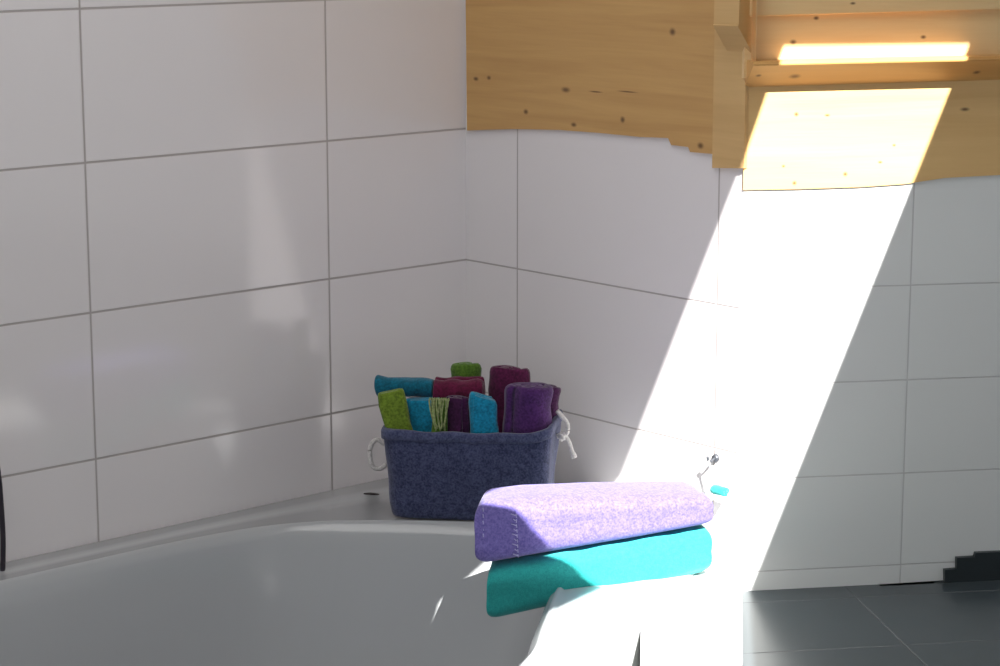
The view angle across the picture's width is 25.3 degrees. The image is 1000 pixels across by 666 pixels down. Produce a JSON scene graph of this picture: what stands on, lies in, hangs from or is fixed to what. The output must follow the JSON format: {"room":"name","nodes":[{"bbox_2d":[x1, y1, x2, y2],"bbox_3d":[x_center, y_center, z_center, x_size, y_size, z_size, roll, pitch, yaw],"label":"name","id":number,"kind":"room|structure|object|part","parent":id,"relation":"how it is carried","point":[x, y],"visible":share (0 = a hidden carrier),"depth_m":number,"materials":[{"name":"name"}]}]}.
{"room":"bathroom","nodes":[
{"label":"bathroom","id":0,"kind":"room"},
{"bbox_2d":[0,0,465,561],"bbox_3d":[-1.817,-1.047,3.383,4.600,4.400,0.100,-10,15,-41],"label":"wall","id":1,"kind":"structure","parent":0,"point":[221,221],"depth_m":4.62,"materials":[{"name":"white tile"}]},
{"bbox_2d":[465,0,742,541],"bbox_3d":[0.207,-1.290,4.625,0.100,4.400,0.938,-10,15,-41],"label":"wall","id":2,"kind":"structure","parent":0,"point":[607,268],"depth_m":4.74,"materials":[{"name":"white tile"}]},
{"bbox_2d":[466,0,714,153],"bbox_3d":[0.176,-0.843,4.666,0.007,0.893,0.759,-10,15,-41],"label":"wooden panel","id":3,"kind":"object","parent":2,"relation":"attached to","point":[637,68],"depth_m":4.69,"materials":[{"name":"brown wood"}]},
{"bbox_2d":[712,30,748,167],"bbox_3d":[0.458,-0.774,4.360,0.009,0.912,0.085,-10,15,-41],"label":"trim","id":4,"kind":"structure","parent":2,"relation":"attached to","point":[730,91],"depth_m":4.42,"materials":[{"name":"brown wood"}]},
{"bbox_2d":[713,0,751,52],"bbox_3d":[0.456,-0.701,4.337,0.043,0.305,0.066,-10,15,-41],"label":"wooden bracket","id":5,"kind":"object","parent":2,"relation":"attached to","point":[732,18],"visible":1,"depth_m":4.34,"materials":[{"name":"brown wood"}]},
{"bbox_2d":[751,0,757,60],"bbox_3d":[0.495,-0.640,4.317,0.003,0.242,0.032,-2,11,-9],"label":"batten","id":6,"kind":"object","parent":2,"relation":"attached to","point":[754,2],"visible":1,"depth_m":4.33,"materials":[{"name":"brown wood"}]},
{"bbox_2d":[736,175,999,590],"bbox_3d":[1.563,-1.259,4.470,2.200,4.400,0.100,-2,11,-9],"label":"wall","id":7,"kind":"structure","parent":0,"point":[869,420],"depth_m":4.55,"materials":[{"name":"white tile"}]},
{"bbox_2d":[706,454,718,462],"bbox_3d":[0.434,0.259,4.574,0.029,0.018,0.018,-10,15,-41],"label":"wall hook","id":8,"kind":"object","parent":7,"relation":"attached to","point":[715,458],"visible":1,"depth_m":4.58,"materials":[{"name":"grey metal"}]},
{"bbox_3d":[0.443,0.258,4.581,0.006,0.018,0.018,-10,15,-41],"label":"plate","id":9,"kind":"part","parent":8,"relation":"part of","materials":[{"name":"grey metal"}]},
{"bbox_2d":[708,461,728,496],"bbox_3d":[0.440,0.295,4.548,0.024,0.071,0.062,-10,15,-41],"label":"brush","id":10,"kind":"object","parent":8,"relation":"hanging from","point":[715,489],"visible":1,"depth_m":4.54,"materials":[{"name":"teal plastic"}]},
{"bbox_2d":[742,80,999,189],"bbox_3d":[1.560,-0.433,4.577,2.182,0.236,0.005,-2,11,-9],"label":"wooden panel","id":11,"kind":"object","parent":7,"relation":"attached to","point":[876,134],"depth_m":4.45,"materials":[{"name":"brown wood"}]},
{"bbox_2d":[742,9,999,77],"bbox_3d":[1.558,-0.891,4.479,2.189,0.726,0.020,-2,11,-9],"label":"trim","id":12,"kind":"structure","parent":7,"relation":"attached to","point":[954,32],"depth_m":4.39,"materials":[{"name":"brown wood"}]},
{"bbox_2d":[745,55,999,86],"bbox_3d":[1.555,-0.548,4.517,2.164,0.075,0.065,-2,11,-9],"label":"wooden beam","id":13,"kind":"structure","parent":7,"relation":"attached to","point":[864,70],"depth_m":4.38,"materials":[{"name":"brown wood"}]},
{"bbox_2d":[750,0,999,16],"bbox_3d":[1.560,-0.947,4.453,2.189,0.606,0.010,-2,11,-9],"label":"trim","id":14,"kind":"structure","parent":7,"relation":"attached to","point":[765,7],"depth_m":4.37,"materials":[{"name":"brown wood"}]},
{"bbox_2d":[879,550,999,585],"bbox_3d":[1.714,0.472,4.774,1.872,0.072,0.012,-2,11,-9],"label":"baseboard","id":15,"kind":"structure","parent":7,"relation":"attached to","point":[982,565],"depth_m":4.65,"materials":[{"name":"stone"}]},
{"bbox_2d":[742,580,999,665],"bbox_3d":[1.172,1.132,1.654,7.000,0.050,5.354,-10,15,-41],"label":"floor","id":16,"kind":"structure","parent":0,"point":[956,623],"depth_m":4.38,"materials":[{"name":"tile"}]},
{"bbox_2d":[0,478,742,665],"bbox_3d":[-0.631,0.802,3.655,2.974,0.422,1.619,-10,15,-41],"label":"bathtub","id":17,"kind":"object","parent":16,"relation":"on","point":[335,577],"visible":0.73,"depth_m":4.55,"materials":[{"name":"white ceramic"}]},
{"bbox_2d":[0,469,5,570],"bbox_3d":[-1.037,0.403,4.278,0.175,0.638,0.045,-7,13,-33],"label":"hose","id":18,"kind":"object","parent":17,"relation":"attached to","point":[2,514],"visible":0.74,"depth_m":4.31,"materials":[{"name":"black rubber"}]},
{"bbox_2d":[367,409,576,520],"bbox_3d":[-0.060,0.266,4.719,0.449,0.227,0.218,2,11,9],"label":"fabric basket","id":19,"kind":"object","parent":17,"relation":"on","point":[445,474],"visible":0.77,"depth_m":4.62,"materials":[{"name":"blue fabric"}]},
{"bbox_3d":[-0.261,0.259,4.747,0.043,0.074,0.010,0,11,0],"label":"handle","id":20,"kind":"part","parent":19,"relation":"part of","materials":[{"name":"white fabric"}]},
{"bbox_2d":[378,388,412,429],"bbox_3d":[-0.204,0.234,4.669,0.108,0.242,0.037,2,11,9],"label":"rolled towel","id":21,"kind":"object","parent":19,"relation":"in","point":[393,406],"visible":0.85,"depth_m":4.64,"materials":[{"name":"fabric"}]},
{"bbox_2d":[374,375,433,396],"bbox_3d":[-0.201,0.114,4.718,0.125,0.048,0.059,2,11,9],"label":"rolled towel","id":22,"kind":"object","parent":19,"relation":"in","point":[412,386],"visible":0.93,"depth_m":4.70,"materials":[{"name":"teal fabric"}]},
{"bbox_2d":[406,397,432,431],"bbox_3d":[-0.156,0.235,4.701,0.096,0.204,0.045,2,11,10],"label":"rolled towel","id":23,"kind":"object","parent":19,"relation":"in","point":[418,407],"visible":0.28,"depth_m":4.67,"materials":[{"name":"fabric"}]},
{"bbox_2d":[429,398,449,431],"bbox_3d":[-0.124,0.234,4.643,0.044,0.205,0.029,1,11,9],"label":"cloth","id":24,"kind":"object","parent":19,"relation":"in","point":[438,407],"visible":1,"depth_m":4.62,"materials":[{"name":"green fabric"}]},
{"bbox_2d":[446,395,469,432],"bbox_3d":[-0.090,0.237,4.665,0.055,0.213,0.034,2,11,9],"label":"rolled towel","id":25,"kind":"object","parent":19,"relation":"in","point":[458,408],"visible":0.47,"depth_m":4.64,"materials":[{"name":"fabric"}]},
{"bbox_2d":[433,376,484,398],"bbox_3d":[-0.087,0.121,4.700,0.108,0.057,0.062,1,11,5],"label":"rolled towel","id":26,"kind":"object","parent":19,"relation":"in","point":[456,385],"visible":0.81,"depth_m":4.68,"materials":[{"name":"red fabric"}]},
{"bbox_2d":[451,362,481,376],"bbox_3d":[-0.070,0.188,4.763,0.072,0.253,0.040,1,11,9],"label":"rolled towel","id":27,"kind":"object","parent":19,"relation":"in","point":[465,369],"visible":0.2,"depth_m":4.73,"materials":[{"name":"green fabric"}]},
{"bbox_2d":[468,392,498,433],"bbox_3d":[-0.033,0.235,4.643,0.067,0.225,0.042,1,11,7],"label":"rolled towel","id":28,"kind":"object","parent":19,"relation":"in","point":[482,408],"visible":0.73,"depth_m":4.62,"materials":[{"name":"fabric"}]},
{"bbox_2d":[488,365,530,432],"bbox_3d":[0.019,0.194,4.742,0.091,0.250,0.047,3,11,9],"label":"rolled towel","id":29,"kind":"object","parent":19,"relation":"in","point":[500,376],"visible":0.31,"depth_m":4.71,"materials":[{"name":"red fabric"}]},
{"bbox_2d":[502,382,552,432],"bbox_3d":[0.058,0.210,4.656,0.106,0.210,0.082,3,11,9],"label":"rolled towel","id":30,"kind":"object","parent":19,"relation":"in","point":[527,405],"visible":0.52,"depth_m":4.62,"materials":[{"name":"purple fabric"}]},
{"bbox_2d":[549,384,560,418],"bbox_3d":[0.097,0.200,4.725,0.054,0.182,0.053,-6,12,-27],"label":"rolled towel","id":31,"kind":"object","parent":19,"relation":"in","point":[556,390],"visible":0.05,"depth_m":4.70,"materials":[{"name":"fabric"}]},
{"bbox_3d":[0.139,0.212,4.679,0.046,0.107,0.013,0,11,0],"label":"handle","id":32,"kind":"part","parent":19,"relation":"part of","materials":[{"name":"white fabric"}]},
{"bbox_2d":[486,524,711,616],"bbox_3d":[0.170,0.448,4.296,0.464,0.141,0.157,-4,12,-19],"label":"folded towel","id":33,"kind":"object","parent":17,"relation":"on","point":[527,582],"visible":0.7,"depth_m":4.22,"materials":[{"name":"teal fabric"}]},
{"bbox_2d":[474,481,712,561],"bbox_3d":[0.158,0.351,4.272,0.485,0.121,0.158,-4,12,-19],"label":"folded towel","id":34,"kind":"object","parent":33,"relation":"on","point":[518,520],"visible":1,"depth_m":4.20,"materials":[{"name":"purple fabric"}]},
{"bbox_3d":[-0.476,0.775,3.093,2.461,0.120,0.337,-11,15,-43],"label":"panel","id":35,"kind":"part","parent":17,"relation":"part of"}
]}

